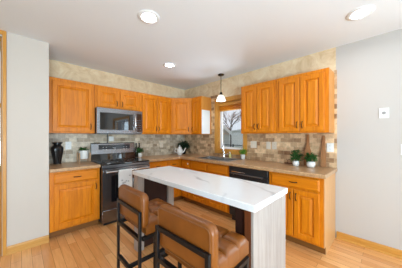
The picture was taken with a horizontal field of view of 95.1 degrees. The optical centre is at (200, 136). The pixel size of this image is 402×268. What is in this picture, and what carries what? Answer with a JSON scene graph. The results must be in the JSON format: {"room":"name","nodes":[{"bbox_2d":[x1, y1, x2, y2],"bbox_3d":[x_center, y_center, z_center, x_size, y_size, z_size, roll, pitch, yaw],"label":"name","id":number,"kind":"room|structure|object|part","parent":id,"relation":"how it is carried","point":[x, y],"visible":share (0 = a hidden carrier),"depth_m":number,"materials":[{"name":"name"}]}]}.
{"room":"kitchen","nodes":[
{"label":"kitchen","id":0,"kind":"room"},
{"bbox_2d":[0,32,48,246],"bbox_3d":[-3.220,0.075,1.153,3.496,2.500,0.150,0,0,-44],"label":"wall","id":1,"kind":"structure","parent":0,"point":[27,58],"depth_m":2.19,"materials":[{"name":"beige paint"}]},
{"bbox_2d":[0,30,6,256],"bbox_3d":[-2.593,0.075,1.741,1.040,2.498,0.169,0,0,-44],"label":"door frame","id":2,"kind":"structure","parent":1,"relation":"in","point":[3,40],"depth_m":2.04,"materials":[{"name":"brown wood"}]},
{"bbox_2d":[6,235,48,255],"bbox_3d":[-2.043,1.280,2.184,0.371,0.088,0.026,0,0,-44],"label":"baseboard","id":3,"kind":"structure","parent":1,"relation":"attached to","point":[15,248],"depth_m":2.17,"materials":[{"name":"brown wood"}]},
{"bbox_2d":[49,76,94,133],"bbox_3d":[-1.998,-0.443,2.828,0.586,0.785,0.352,0,0,-44],"label":"upper cabinet","id":4,"kind":"object","parent":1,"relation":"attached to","point":[71,103],"visible":0.91,"depth_m":2.71,"materials":[{"name":"brown wood"}]},
{"bbox_2d":[0,0,401,89],"bbox_3d":[-0.172,-1.235,-0.025,6.500,0.120,7.300,0,0,-44],"label":"ceiling","id":5,"kind":"structure","parent":0,"point":[205,39],"depth_m":2.04,"materials":[{"name":"white paint"}]},
{"bbox_2d":[138,10,159,23],"bbox_3d":[-0.511,-1.169,1.807,0.212,0.012,0.212,0,0,-44],"label":"recessed light","id":6,"kind":"object","parent":5,"relation":"in","point":[146,16],"visible":1,"depth_m":1.79,"materials":[{"name":"white"}]},
{"bbox_2d":[163,62,175,67],"bbox_3d":[-0.517,-1.169,3.019,0.212,0.012,0.212,0,0,-44],"label":"recessed light","id":7,"kind":"object","parent":5,"relation":"in","point":[168,64],"visible":1,"depth_m":3.01,"materials":[{"name":"white"}]},
{"bbox_2d":[216,73,225,101],"bbox_3d":[0.378,-0.925,3.480,0.188,0.499,0.188,0,0,-44],"label":"pendant light","id":8,"kind":"object","parent":5,"relation":"hanging from","point":[220,98],"visible":1,"depth_m":3.44,"materials":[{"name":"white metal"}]},
{"bbox_3d":[0.378,-0.731,3.480,0.188,0.111,0.188,0,0,-44],"label":"lamp shade","id":9,"kind":"part","parent":8,"relation":"part of","materials":[{"name":"white glass"}]},
{"bbox_2d":[346,5,374,20],"bbox_3d":[1.512,-1.169,1.749,0.212,0.012,0.212,0,0,-44],"label":"recessed light","id":10,"kind":"object","parent":5,"relation":"in","point":[361,12],"visible":1,"depth_m":1.74,"materials":[{"name":"white"}]},
{"bbox_2d":[0,198,401,267],"bbox_3d":[-0.172,1.385,-0.025,6.500,0.120,7.300,0,0,-44],"label":"floor","id":11,"kind":"structure","parent":0,"point":[95,246],"depth_m":2.10,"materials":[{"name":"brown wood"}]},
{"bbox_2d":[49,168,99,238],"bbox_3d":[-1.901,0.891,2.726,0.581,0.868,0.632,0,0,-44],"label":"base cabinet","id":12,"kind":"object","parent":11,"relation":"on","point":[74,196],"visible":0.94,"depth_m":2.50,"materials":[{"name":"brown wood"}]},
{"bbox_2d":[49,161,100,172],"bbox_3d":[-1.903,0.433,2.725,0.586,0.045,0.630,0,0,-44],"label":"countertop","id":13,"kind":"structure","parent":12,"relation":"on","point":[68,166],"depth_m":2.60,"materials":[{"name":"brown stone"}]},
{"bbox_2d":[51,142,63,164],"bbox_3d":[-2.148,0.249,2.751,0.157,0.323,0.157,0,0,-14],"label":"vase","id":14,"kind":"object","parent":13,"relation":"on","point":[57,149],"visible":1,"depth_m":2.71,"materials":[{"name":"black ceramic"}]},
{"bbox_2d":[77,147,90,162],"bbox_3d":[-1.882,0.286,2.945,0.191,0.249,0.178,0,0,-44],"label":"planter","id":15,"kind":"object","parent":13,"relation":"on","point":[83,153],"visible":1,"depth_m":2.91,"materials":[{"name":"white ceramic"}]},
{"bbox_3d":[-1.878,0.286,2.946,0.127,0.132,0.127,0,0,-44],"label":"pot","id":16,"kind":"part","parent":15,"relation":"part of","materials":[{"name":"white ceramic"}]},
{"bbox_3d":[-1.703,0.547,2.536,0.510,0.135,0.019,0,0,-44],"label":"drawer","id":17,"kind":"part","parent":12,"relation":"part of","materials":[{"name":"brown wood"}]},
{"bbox_3d":[-1.703,0.917,2.536,0.510,0.565,0.019,0,0,-44],"label":"door","id":18,"kind":"part","parent":12,"relation":"part of","materials":[{"name":"brown wood"}]},
{"bbox_2d":[90,142,149,225],"bbox_3d":[-1.377,0.719,3.164,0.763,1.212,0.736,0,0,-44],"label":"range","id":19,"kind":"object","parent":11,"relation":"on","point":[112,158],"visible":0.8,"depth_m":2.89,"materials":[{"name":"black metal"}]},
{"bbox_3d":[-1.182,1.190,2.966,0.760,0.181,0.032,0,0,-44],"label":"drawer","id":20,"kind":"part","parent":19,"relation":"part of","materials":[{"name":"silver metal"}]},
{"bbox_3d":[-1.209,1.305,2.993,0.700,0.038,0.040,0,0,-44],"label":"kick plate","id":21,"kind":"part","parent":19,"relation":"part of","materials":[{"name":"black plastic"}]},
{"bbox_2d":[91,157,148,165],"bbox_3d":[-1.403,0.418,3.191,0.763,0.022,0.660,0,0,-44],"label":"cooktop","id":22,"kind":"object","parent":19,"relation":"in","point":[110,161],"depth_m":3.11,"materials":[{"name":"black glass"}]},
{"bbox_2d":[118,168,131,187],"bbox_3d":[-1.173,0.736,2.860,0.201,0.459,0.050,0,0,-44],"label":"dish towel","id":23,"kind":"object","parent":19,"relation":"hanging from","point":[124,175],"visible":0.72,"depth_m":2.84,"materials":[{"name":"white fabric"}]},
{"bbox_3d":[-1.185,0.452,2.968,0.760,0.042,0.027,0,0,-44],"label":"trim","id":24,"kind":"part","parent":19,"relation":"part of","materials":[{"name":"silver metal"}]},
{"bbox_3d":[-1.181,0.784,2.964,0.760,0.611,0.036,0,0,-44],"label":"oven door","id":25,"kind":"part","parent":19,"relation":"part of","materials":[{"name":"silver metal"}]},
{"bbox_3d":[-1.144,0.525,2.927,0.680,0.025,0.070,0,0,-44],"label":"handle","id":26,"kind":"part","parent":19,"relation":"part of","materials":[{"name":"silver metal"}]},
{"bbox_2d":[117,184,181,267],"bbox_3d":[-0.415,0.860,1.505,0.384,0.930,0.420,0,0,-44],"label":"counter stool","id":27,"kind":"object","parent":11,"relation":"on","point":[134,204],"visible":0.81,"depth_m":1.36,"materials":[{"name":"brown leather"}]},
{"bbox_3d":[-0.679,0.917,1.512,0.016,0.815,0.025,0,0,-44],"label":"leg","id":28,"kind":"part","parent":27,"relation":"part of","materials":[{"name":"black metal"}]},
{"bbox_3d":[-0.546,0.522,1.376,0.016,0.025,0.354,0,0,-44],"label":"rail","id":29,"kind":"part","parent":27,"relation":"part of","materials":[{"name":"black metal"}]},
{"bbox_3d":[-0.520,0.515,1.402,0.056,0.240,0.420,0,0,-44],"label":"backrest","id":30,"kind":"part","parent":27,"relation":"part of","materials":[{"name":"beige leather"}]},
{"bbox_3d":[-0.424,0.699,1.496,0.360,0.023,0.405,0,0,-44],"label":"seat frame","id":31,"kind":"part","parent":27,"relation":"part of","materials":[{"name":"black metal"}]},
{"bbox_3d":[-0.413,0.917,1.241,0.016,0.815,0.025,0,0,-44],"label":"leg","id":32,"kind":"part","parent":27,"relation":"part of","materials":[{"name":"black metal"}]},
{"bbox_3d":[-0.395,0.632,1.525,0.326,0.108,0.372,0,0,-44],"label":"seat","id":33,"kind":"part","parent":27,"relation":"part of","materials":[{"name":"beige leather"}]},
{"bbox_3d":[-0.437,1.018,1.750,0.025,0.614,0.025,0,0,-44],"label":"leg","id":34,"kind":"part","parent":27,"relation":"part of","materials":[{"name":"black metal"}]},
{"bbox_2d":[149,160,166,167],"bbox_3d":[-0.989,0.891,3.621,0.423,0.868,0.632,0,0,-44],"label":"base cabinet","id":35,"kind":"object","parent":11,"relation":"on","point":[157,164],"visible":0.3,"depth_m":3.42,"materials":[{"name":"brown wood"}]},
{"bbox_2d":[167,159,183,200],"bbox_3d":[-0.513,0.891,4.088,0.905,0.868,0.632,0,0,-44],"label":"base cabinet","id":36,"kind":"object","parent":11,"relation":"on","point":[178,162],"visible":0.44,"depth_m":3.73,"materials":[{"name":"brown wood"}]},
{"bbox_3d":[-0.539,0.547,3.678,0.235,0.135,0.019,0,0,-44],"label":"drawer","id":37,"kind":"part","parent":36,"relation":"part of","materials":[{"name":"brown wood"}]},
{"bbox_3d":[-0.539,0.917,3.678,0.235,0.565,0.019,0,0,-44],"label":"door","id":38,"kind":"part","parent":36,"relation":"part of","materials":[{"name":"brown wood"}]},
{"bbox_2d":[136,153,336,178],"bbox_3d":[0.209,0.433,3.049,1.332,0.045,3.126,0,0,-44],"label":"countertop","id":39,"kind":"structure","parent":36,"relation":"on","point":[301,170],"depth_m":2.66,"materials":[{"name":"brown stone"}]},
{"bbox_2d":[136,147,143,156],"bbox_3d":[-1.207,0.311,3.643,0.166,0.199,0.157,0,0,-44],"label":"potted plant","id":40,"kind":"object","parent":39,"relation":"on","point":[139,149],"visible":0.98,"depth_m":3.62,"materials":[{"name":"green plant"}]},
{"bbox_2d":[174,145,185,154],"bbox_3d":[-0.474,0.301,4.172,0.237,0.218,0.151,0,0,-26],"label":"teapot","id":41,"kind":"object","parent":39,"relation":"on","point":[179,151],"visible":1,"depth_m":4.13,"materials":[{"name":"white ceramic"}]},
{"bbox_2d":[177,141,189,153],"bbox_3d":[-0.398,0.237,4.393,0.312,0.348,0.314,0,0,-44],"label":"potted plant","id":42,"kind":"object","parent":39,"relation":"on","point":[185,144],"visible":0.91,"depth_m":4.35,"materials":[{"name":"green plant"}]},
{"bbox_2d":[196,156,242,161],"bbox_3d":[0.328,0.494,3.436,0.464,0.177,0.784,0,0,-44],"label":"sink","id":43,"kind":"object","parent":39,"relation":"in","point":[226,159],"visible":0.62,"depth_m":3.49,"materials":[{"name":"silver metal"}]},
{"bbox_3d":[0.182,0.496,3.552,0.348,0.172,0.343,0,0,-44],"label":"bowl","id":44,"kind":"part","parent":43,"relation":"part of","materials":[{"name":"silver metal"}]},
{"bbox_3d":[0.442,0.496,3.288,0.348,0.172,0.343,0,0,-44],"label":"bowl","id":45,"kind":"part","parent":43,"relation":"part of","materials":[{"name":"silver metal"}]},
{"bbox_2d":[222,143,227,156],"bbox_3d":[0.443,0.261,3.562,0.152,0.286,0.105,0,0,-42],"label":"faucet","id":46,"kind":"object","parent":39,"relation":"on","point":[223,149],"visible":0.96,"depth_m":3.59,"materials":[{"name":"silver metal"}]},
{"bbox_2d":[239,148,246,159],"bbox_3d":[0.758,0.299,3.335,0.161,0.224,0.153,0,0,13],"label":"potted plant","id":47,"kind":"object","parent":39,"relation":"on","point":[242,152],"visible":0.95,"depth_m":3.30,"materials":[{"name":"green plant"}]},
{"bbox_2d":[289,149,302,165],"bbox_3d":[1.324,0.292,2.575,0.185,0.236,0.176,0,0,-15],"label":"potted plant","id":48,"kind":"object","parent":39,"relation":"on","point":[297,155],"visible":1,"depth_m":2.54,"materials":[{"name":"green plant"}]},
{"bbox_3d":[1.323,0.373,2.571,0.088,0.075,0.088,0,0,-44],"label":"pot","id":49,"kind":"part","parent":48,"relation":"part of","materials":[{"name":"white ceramic"}]},
{"bbox_2d":[303,134,311,164],"bbox_3d":[1.518,0.188,2.614,0.055,0.439,0.100,0,0,-44],"label":"paddle board","id":50,"kind":"object","parent":39,"relation":"on","point":[307,149],"visible":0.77,"depth_m":2.62,"materials":[{"name":"brown wood"}]},
{"bbox_2d":[303,152,317,167],"bbox_3d":[1.467,0.310,2.465,0.185,0.201,0.184,0,0,-44],"label":"potted plant","id":51,"kind":"object","parent":39,"relation":"on","point":[309,162],"visible":1,"depth_m":2.43,"materials":[{"name":"green plant"}]},
{"bbox_3d":[1.471,0.370,2.464,0.108,0.080,0.108,0,0,-44],"label":"pot","id":52,"kind":"part","parent":51,"relation":"part of","materials":[{"name":"white ceramic"}]},
{"bbox_2d":[320,135,325,166],"bbox_3d":[1.651,0.195,2.478,0.055,0.424,0.066,0,0,-44],"label":"paddle board","id":53,"kind":"object","parent":39,"relation":"on","point":[323,151],"visible":1,"depth_m":2.47,"materials":[{"name":"brown wood"}]},
{"bbox_2d":[182,159,192,202],"bbox_3d":[-0.119,0.891,3.884,0.632,0.868,0.268,0,0,-44],"label":"base cabinet","id":54,"kind":"object","parent":11,"relation":"on","point":[185,163],"visible":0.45,"depth_m":3.68,"materials":[{"name":"brown wood"}]},
{"bbox_3d":[-0.310,0.917,3.686,0.019,0.565,0.215,0,0,-44],"label":"door","id":55,"kind":"part","parent":54,"relation":"part of","materials":[{"name":"brown wood"}]},
{"bbox_2d":[155,204,248,267],"bbox_3d":[0.014,0.860,1.065,0.420,0.930,0.384,0,0,43],"label":"counter stool","id":56,"kind":"object","parent":11,"relation":"on","point":[194,241],"visible":1,"depth_m":0.95,"materials":[{"name":"brown leather"}]},
{"bbox_3d":[-0.250,0.917,1.058,0.025,0.815,0.016,0,0,43],"label":"leg","id":57,"kind":"part","parent":56,"relation":"part of","materials":[{"name":"black metal"}]},
{"bbox_3d":[-0.110,0.522,0.929,0.354,0.025,0.016,0,0,43],"label":"rail","id":58,"kind":"part","parent":56,"relation":"part of","materials":[{"name":"black metal"}]},
{"bbox_3d":[-0.086,0.515,0.956,0.420,0.240,0.056,0,0,43],"label":"backrest","id":59,"kind":"part","parent":56,"relation":"part of","materials":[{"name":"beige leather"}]},
{"bbox_3d":[0.006,0.699,1.056,0.405,0.023,0.360,0,0,43],"label":"seat frame","id":60,"kind":"part","parent":56,"relation":"part of","materials":[{"name":"black metal"}]},
{"bbox_3d":[0.033,0.632,1.086,0.372,0.108,0.326,0,0,43],"label":"seat","id":61,"kind":"part","parent":56,"relation":"part of","materials":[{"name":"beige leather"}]},
{"bbox_3d":[0.030,0.917,0.801,0.025,0.815,0.016,0,0,43],"label":"leg","id":62,"kind":"part","parent":56,"relation":"part of","materials":[{"name":"black metal"}]},
{"bbox_2d":[132,166,287,267],"bbox_3d":[-0.062,0.865,1.813,1.570,0.920,0.534,0,0,44],"label":"kitchen island","id":63,"kind":"object","parent":11,"relation":"on","point":[259,207],"visible":0.82,"depth_m":1.38,"materials":[{"name":"white stone"}]},
{"bbox_3d":[-0.728,0.886,2.162,0.099,0.877,0.078,0,0,44],"label":"post","id":64,"kind":"part","parent":63,"relation":"part of","materials":[{"name":"grey wood"}]},
{"bbox_3d":[-0.589,0.886,2.323,0.045,0.877,0.346,0,0,44],"label":"panel","id":65,"kind":"part","parent":63,"relation":"part of","materials":[{"name":"brown wood"}]},
{"bbox_3d":[-0.428,0.886,2.468,0.099,0.877,0.085,0,0,44],"label":"post","id":66,"kind":"part","parent":63,"relation":"part of","materials":[{"name":"grey wood"}]},
{"bbox_2d":[132,166,287,212],"bbox_3d":[-0.062,0.426,1.813,1.570,0.042,0.534,0,0,44],"label":"island countertop","id":67,"kind":"structure","parent":63,"relation":"on","point":[251,196],"depth_m":1.49,"materials":[{"name":"white stone"}]},
{"bbox_3d":[0.280,0.886,1.205,0.080,0.877,0.080,0,0,44],"label":"post","id":68,"kind":"part","parent":63,"relation":"part of","materials":[{"name":"brown wood"}]},
{"bbox_3d":[0.461,0.886,1.301,0.044,0.877,0.508,0,0,44],"label":"panel","id":69,"kind":"part","parent":63,"relation":"part of","materials":[{"name":"brown wood"}]},
{"bbox_3d":[0.484,0.886,1.279,0.018,0.877,0.510,0,0,44],"label":"grey panel","id":70,"kind":"part","parent":63,"relation":"part of","materials":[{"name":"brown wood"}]},
{"bbox_2d":[190,160,231,217],"bbox_3d":[0.310,0.891,3.446,0.632,0.868,0.950,0,0,-44],"label":"base cabinet","id":71,"kind":"object","parent":11,"relation":"on","point":[223,170],"visible":0.27,"depth_m":3.21,"materials":[{"name":"brown wood"}]},
{"bbox_3d":[-0.049,0.917,3.421,0.019,0.565,0.395,0,0,-44],"label":"door","id":72,"kind":"part","parent":71,"relation":"part of","materials":[{"name":"brown wood"}]},
{"bbox_3d":[0.266,0.917,3.099,0.019,0.565,0.435,0,0,-44],"label":"door","id":73,"kind":"part","parent":71,"relation":"part of","materials":[{"name":"brown wood"}]},
{"bbox_2d":[229,166,268,219],"bbox_3d":[0.865,0.892,2.867,0.630,0.866,0.639,0,0,-44],"label":"dishwasher","id":74,"kind":"object","parent":11,"relation":"on","point":[254,175],"visible":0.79,"depth_m":2.67,"materials":[{"name":"black plastic"}]},
{"bbox_3d":[0.655,0.568,2.661,0.042,0.036,0.525,0,0,-44],"label":"handle","id":75,"kind":"part","parent":74,"relation":"part of","materials":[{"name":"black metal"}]},
{"bbox_3d":[0.675,0.514,2.680,0.032,0.102,0.637,0,0,-44],"label":"control panel","id":76,"kind":"part","parent":74,"relation":"part of","materials":[{"name":"black plastic"}]},
{"bbox_2d":[269,171,334,254],"bbox_3d":[1.320,0.891,2.417,0.632,0.868,0.625,0,0,-44],"label":"base cabinet","id":77,"kind":"object","parent":11,"relation":"on","point":[309,201],"visible":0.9,"depth_m":2.15,"materials":[{"name":"brown wood"}]},
{"bbox_3d":[1.022,0.917,2.328,0.019,0.565,0.268,0,0,-44],"label":"door","id":78,"kind":"part","parent":77,"relation":"part of","materials":[{"name":"brown wood"}]},
{"bbox_3d":[1.119,0.547,2.229,0.019,0.135,0.545,0,0,-44],"label":"drawer","id":79,"kind":"part","parent":77,"relation":"part of","materials":[{"name":"brown wood"}]},
{"bbox_3d":[1.216,0.917,2.130,0.019,0.565,0.268,0,0,-44],"label":"door","id":80,"kind":"part","parent":77,"relation":"part of","materials":[{"name":"brown wood"}]},
{"bbox_3d":[1.555,0.891,2.214,0.580,0.868,0.006,0,0,-44],"label":"panel","id":81,"kind":"part","parent":77,"relation":"part of","materials":[{"name":"brown wood"}]},
{"bbox_2d":[335,29,401,249],"bbox_3d":[2.042,0.075,2.252,0.150,2.500,7.150,0,0,-44],"label":"wall","id":82,"kind":"structure","parent":0,"point":[368,176],"depth_m":2.19,"materials":[{"name":"grey paint"}]},
{"bbox_2d":[192,96,210,133],"bbox_3d":[-0.008,-0.443,3.970,0.352,0.785,0.304,0,0,-44],"label":"upper cabinet","id":83,"kind":"object","parent":82,"relation":"attached to","point":[200,103],"visible":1,"depth_m":3.85,"materials":[{"name":"brown wood"}]},
{"bbox_3d":[-0.104,-0.430,3.877,0.019,0.717,0.245,0,0,-44],"label":"door","id":84,"kind":"part","parent":83,"relation":"part of","materials":[{"name":"brown wood"}]},
{"bbox_2d":[202,110,209,133],"bbox_3d":[0.104,-0.307,3.863,0.245,0.496,0.004,0,0,-44],"label":"notice sheet","id":85,"kind":"object","parent":83,"relation":"attached to","point":[205,113],"visible":1,"depth_m":3.85,"materials":[{"name":"white paper"}]},
{"bbox_3d":[0.116,-0.443,3.882,0.300,0.784,0.004,0,0,-44],"label":"panel","id":86,"kind":"part","parent":83,"relation":"part of","materials":[{"name":"brown wood"}]},
{"bbox_2d":[215,94,246,155],"bbox_3d":[0.621,-0.223,3.681,0.178,1.135,0.780,0,0,-44],"label":"window","id":87,"kind":"structure","parent":82,"relation":"in","point":[218,115],"depth_m":3.85,"materials":[{"name":"brown wood"}]},
{"bbox_2d":[219,100,240,111],"bbox_3d":[0.597,-0.608,3.658,0.039,0.170,0.588,0,0,-44],"label":"window shade","id":88,"kind":"object","parent":87,"relation":"attached to","point":[233,105],"visible":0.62,"depth_m":3.65,"materials":[{"name":"brown wood"}]},
{"bbox_3d":[0.597,-0.661,3.658,0.039,0.063,0.588,0,0,-44],"label":"head rail","id":89,"kind":"part","parent":88,"relation":"part of","materials":[{"name":"brown wood"}]},
{"bbox_3d":[0.624,-0.223,3.684,0.035,0.949,0.594,0,0,-44],"label":"sash","id":90,"kind":"part","parent":87,"relation":"part of","materials":[{"name":"white plastic"}]},
{"bbox_2d":[241,79,277,133],"bbox_3d":[0.973,-0.443,2.971,0.352,0.785,0.601,0,0,-44],"label":"upper cabinet","id":91,"kind":"object","parent":82,"relation":"attached to","point":[259,100],"visible":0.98,"depth_m":2.84,"materials":[{"name":"brown wood"}]},
{"bbox_3d":[0.778,-0.430,2.977,0.019,0.717,0.262,0,0,-44],"label":"door","id":92,"kind":"part","parent":91,"relation":"part of","materials":[{"name":"brown wood"}]},
{"bbox_3d":[0.968,-0.430,2.784,0.019,0.717,0.262,0,0,-44],"label":"door","id":93,"kind":"part","parent":91,"relation":"part of","materials":[{"name":"brown wood"}]},
{"bbox_2d":[185,47,335,97],"bbox_3d":[0.682,-0.875,3.529,0.004,0.599,3.113,0,0,-44],"label":"trim","id":94,"kind":"structure","parent":82,"relation":"attached to","point":[231,86],"depth_m":3.08,"materials":[{"name":"beige paint"}]},
{"bbox_2d":[185,70,336,167],"bbox_3d":[0.686,-0.225,3.521,0.008,1.300,3.121,0,0,-44],"label":"wall tile","id":95,"kind":"structure","parent":82,"relation":"attached to","point":[202,144],"depth_m":2.95,"materials":[{"name":"stone"}]},
{"bbox_2d":[251,141,256,147],"bbox_3d":[0.929,0.140,3.257,0.016,0.120,0.115,0,0,-44],"label":"light switch","id":96,"kind":"object","parent":95,"relation":"attached to","point":[253,143],"visible":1,"depth_m":3.25,"materials":[{"name":"beige plastic"}]},
{"bbox_2d":[266,142,270,148],"bbox_3d":[1.122,0.145,3.065,0.009,0.120,0.074,0,0,-44],"label":"light switch","id":97,"kind":"object","parent":95,"relation":"attached to","point":[268,144],"visible":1,"depth_m":3.06,"materials":[{"name":"beige plastic"}]},
{"bbox_2d":[272,142,276,148],"bbox_3d":[1.192,0.145,2.994,0.009,0.120,0.074,0,0,-44],"label":"outlet","id":98,"kind":"object","parent":95,"relation":"attached to","point":[274,144],"visible":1,"depth_m":2.99,"materials":[{"name":"beige plastic"}]},
{"bbox_2d":[327,143,333,151],"bbox_3d":[1.722,0.145,2.453,0.009,0.118,0.080,0,0,-44],"label":"outlet","id":99,"kind":"object","parent":95,"relation":"attached to","point":[330,146],"visible":1,"depth_m":2.45,"materials":[{"name":"white plastic"}]},
{"bbox_2d":[277,67,333,132],"bbox_3d":[1.408,-0.443,2.527,0.352,0.785,0.636,0,0,-44],"label":"upper cabinet","id":100,"kind":"object","parent":82,"relation":"attached to","point":[305,101],"visible":1,"depth_m":2.38,"materials":[{"name":"brown wood"}]},
{"bbox_3d":[1.210,-0.430,2.536,0.019,0.717,0.272,0,0,-44],"label":"door","id":101,"kind":"part","parent":100,"relation":"part of","materials":[{"name":"brown wood"}]},
{"bbox_3d":[1.407,-0.430,2.336,0.019,0.717,0.272,0,0,-44],"label":"door","id":102,"kind":"part","parent":100,"relation":"part of","materials":[{"name":"brown wood"}]},
{"bbox_3d":[1.648,-0.443,2.320,0.300,0.784,0.004,0,0,-44],"label":"panel","id":103,"kind":"part","parent":100,"relation":"part of","materials":[{"name":"brown wood"}]},
{"bbox_2d":[336,231,401,258],"bbox_3d":[2.101,1.280,2.066,0.026,0.088,0.942,0,0,-44],"label":"baseboard","id":104,"kind":"structure","parent":82,"relation":"attached to","point":[384,249],"depth_m":2.17,"materials":[{"name":"brown wood"}]},
{"bbox_2d":[379,108,388,117],"bbox_3d":[2.082,-0.269,2.094,0.013,0.115,0.082,0,0,-44],"label":"thermostat","id":105,"kind":"object","parent":82,"relation":"attached to","point":[383,112],"visible":1,"depth_m":2.09,"materials":[{"name":"white plastic"}]},
{"bbox_3d":[-1.426,0.075,3.753,2.700,2.500,0.150,0,0,-44],"label":"wall","id":106,"kind":"structure","parent":0,"visible":0},
{"bbox_2d":[49,133,184,163],"bbox_3d":[-1.375,-0.100,3.693,2.694,1.050,0.008,0,0,-44],"label":"wall tile","id":107,"kind":"structure","parent":106,"relation":"attached to","point":[150,143],"depth_m":3.48,"materials":[{"name":"stone"}]},
{"bbox_2d":[65,142,70,149],"bbox_3d":[-2.123,0.143,2.947,0.078,0.125,0.009,0,0,-44],"label":"outlet","id":108,"kind":"object","parent":107,"relation":"attached to","point":[67,144],"visible":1,"depth_m":2.94,"materials":[{"name":"white plastic"}]},
{"bbox_2d":[49,59,184,97],"bbox_3d":[-1.375,-0.899,3.695,2.698,0.549,0.004,0,0,-44],"label":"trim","id":109,"kind":"structure","parent":106,"relation":"attached to","point":[57,69],"depth_m":3.37,"materials":[{"name":"beige paint"}]},
{"bbox_2d":[95,85,139,110],"bbox_3d":[-1.513,-0.651,3.303,0.763,0.368,0.352,0,0,-44],"label":"upper cabinet","id":110,"kind":"object","parent":106,"relation":"attached to","point":[105,97],"visible":0.94,"depth_m":3.16,"materials":[{"name":"brown wood"}]},
{"bbox_3d":[-1.552,-0.639,3.076,0.335,0.300,0.019,0,0,-44],"label":"door","id":111,"kind":"part","parent":110,"relation":"part of","materials":[{"name":"brown wood"}]},
{"bbox_2d":[94,107,141,133],"bbox_3d":[-1.482,-0.253,3.271,0.760,0.424,0.442,0,0,-44],"label":"microwave","id":112,"kind":"object","parent":110,"relation":"attached to","point":[107,120],"visible":0.95,"depth_m":3.10,"materials":[{"name":"silver plastic"}]},
{"bbox_3d":[-1.140,-0.258,3.382,0.116,0.410,0.029,0,0,-44],"label":"control panel","id":113,"kind":"part","parent":112,"relation":"part of","materials":[{"name":"silver metal"}]},
{"bbox_3d":[-1.290,-0.639,3.333,0.335,0.300,0.019,0,0,-44],"label":"door","id":114,"kind":"part","parent":110,"relation":"part of","materials":[{"name":"brown wood"}]},
{"bbox_2d":[140,93,170,133],"bbox_3d":[-0.984,-0.443,3.822,0.711,0.785,0.352,0,0,-44],"label":"upper cabinet","id":115,"kind":"object","parent":106,"relation":"attached to","point":[156,110],"visible":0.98,"depth_m":3.69,"materials":[{"name":"brown wood"}]},
{"bbox_3d":[-1.003,-0.430,3.614,0.315,0.717,0.019,0,0,-44],"label":"door","id":116,"kind":"part","parent":115,"relation":"part of","materials":[{"name":"brown wood"}]},
{"bbox_3d":[-0.773,-0.430,3.840,0.315,0.717,0.019,0,0,-44],"label":"door","id":117,"kind":"part","parent":115,"relation":"part of","materials":[{"name":"brown wood"}]},
{"bbox_2d":[171,98,194,134],"bbox_3d":[-0.421,-0.443,4.201,0.618,0.785,0.598,0,0,-44],"label":"upper cabinet","id":118,"kind":"object","parent":106,"relation":"attached to","point":[181,108],"visible":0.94,"depth_m":3.97,"materials":[{"name":"brown wood"}]},
{"bbox_3d":[-0.423,-0.430,3.979,0.366,0.717,0.019,0,0,-1],"label":"door","id":119,"kind":"part","parent":118,"relation":"part of","materials":[{"name":"brown wood"}]},
{"label":"outside","id":120,"kind":"structure","parent":0,"visible":0},
{"bbox_3d":[6.764,2.000,15.183,65.000,0.150,55.000,0,0,-44],"label":"ground","id":121,"kind":"structure","parent":120,"visible":0},
{"bbox_2d":[223,125,231,146],"bbox_3d":[-0.180,-0.371,16.693,5.340,4.591,6.320,0,0,5],"label":"house","id":122,"kind":"structure","parent":121,"relation":"on","point":[226,131],"depth_m":13.56,"materials":[{"name":"grey"}]},
{"bbox_2d":[223,109,240,146],"bbox_3d":[4.576,-1.262,26.061,5.056,6.384,5.150,0,0,-9],"label":"bare tree","id":123,"kind":"object","parent":121,"relation":"on","point":[234,114],"visible":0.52,"depth_m":25.91,"materials":[{"name":"grey plant"}]},
{"bbox_2d":[229,129,241,146],"bbox_3d":[9.886,0.170,36.981,8.360,3.510,6.320,0,0,21],"label":"garage","id":124,"kind":"structure","parent":121,"relation":"on","point":[236,136],"depth_m":34.99,"materials":[{"name":"white"}]}
]}

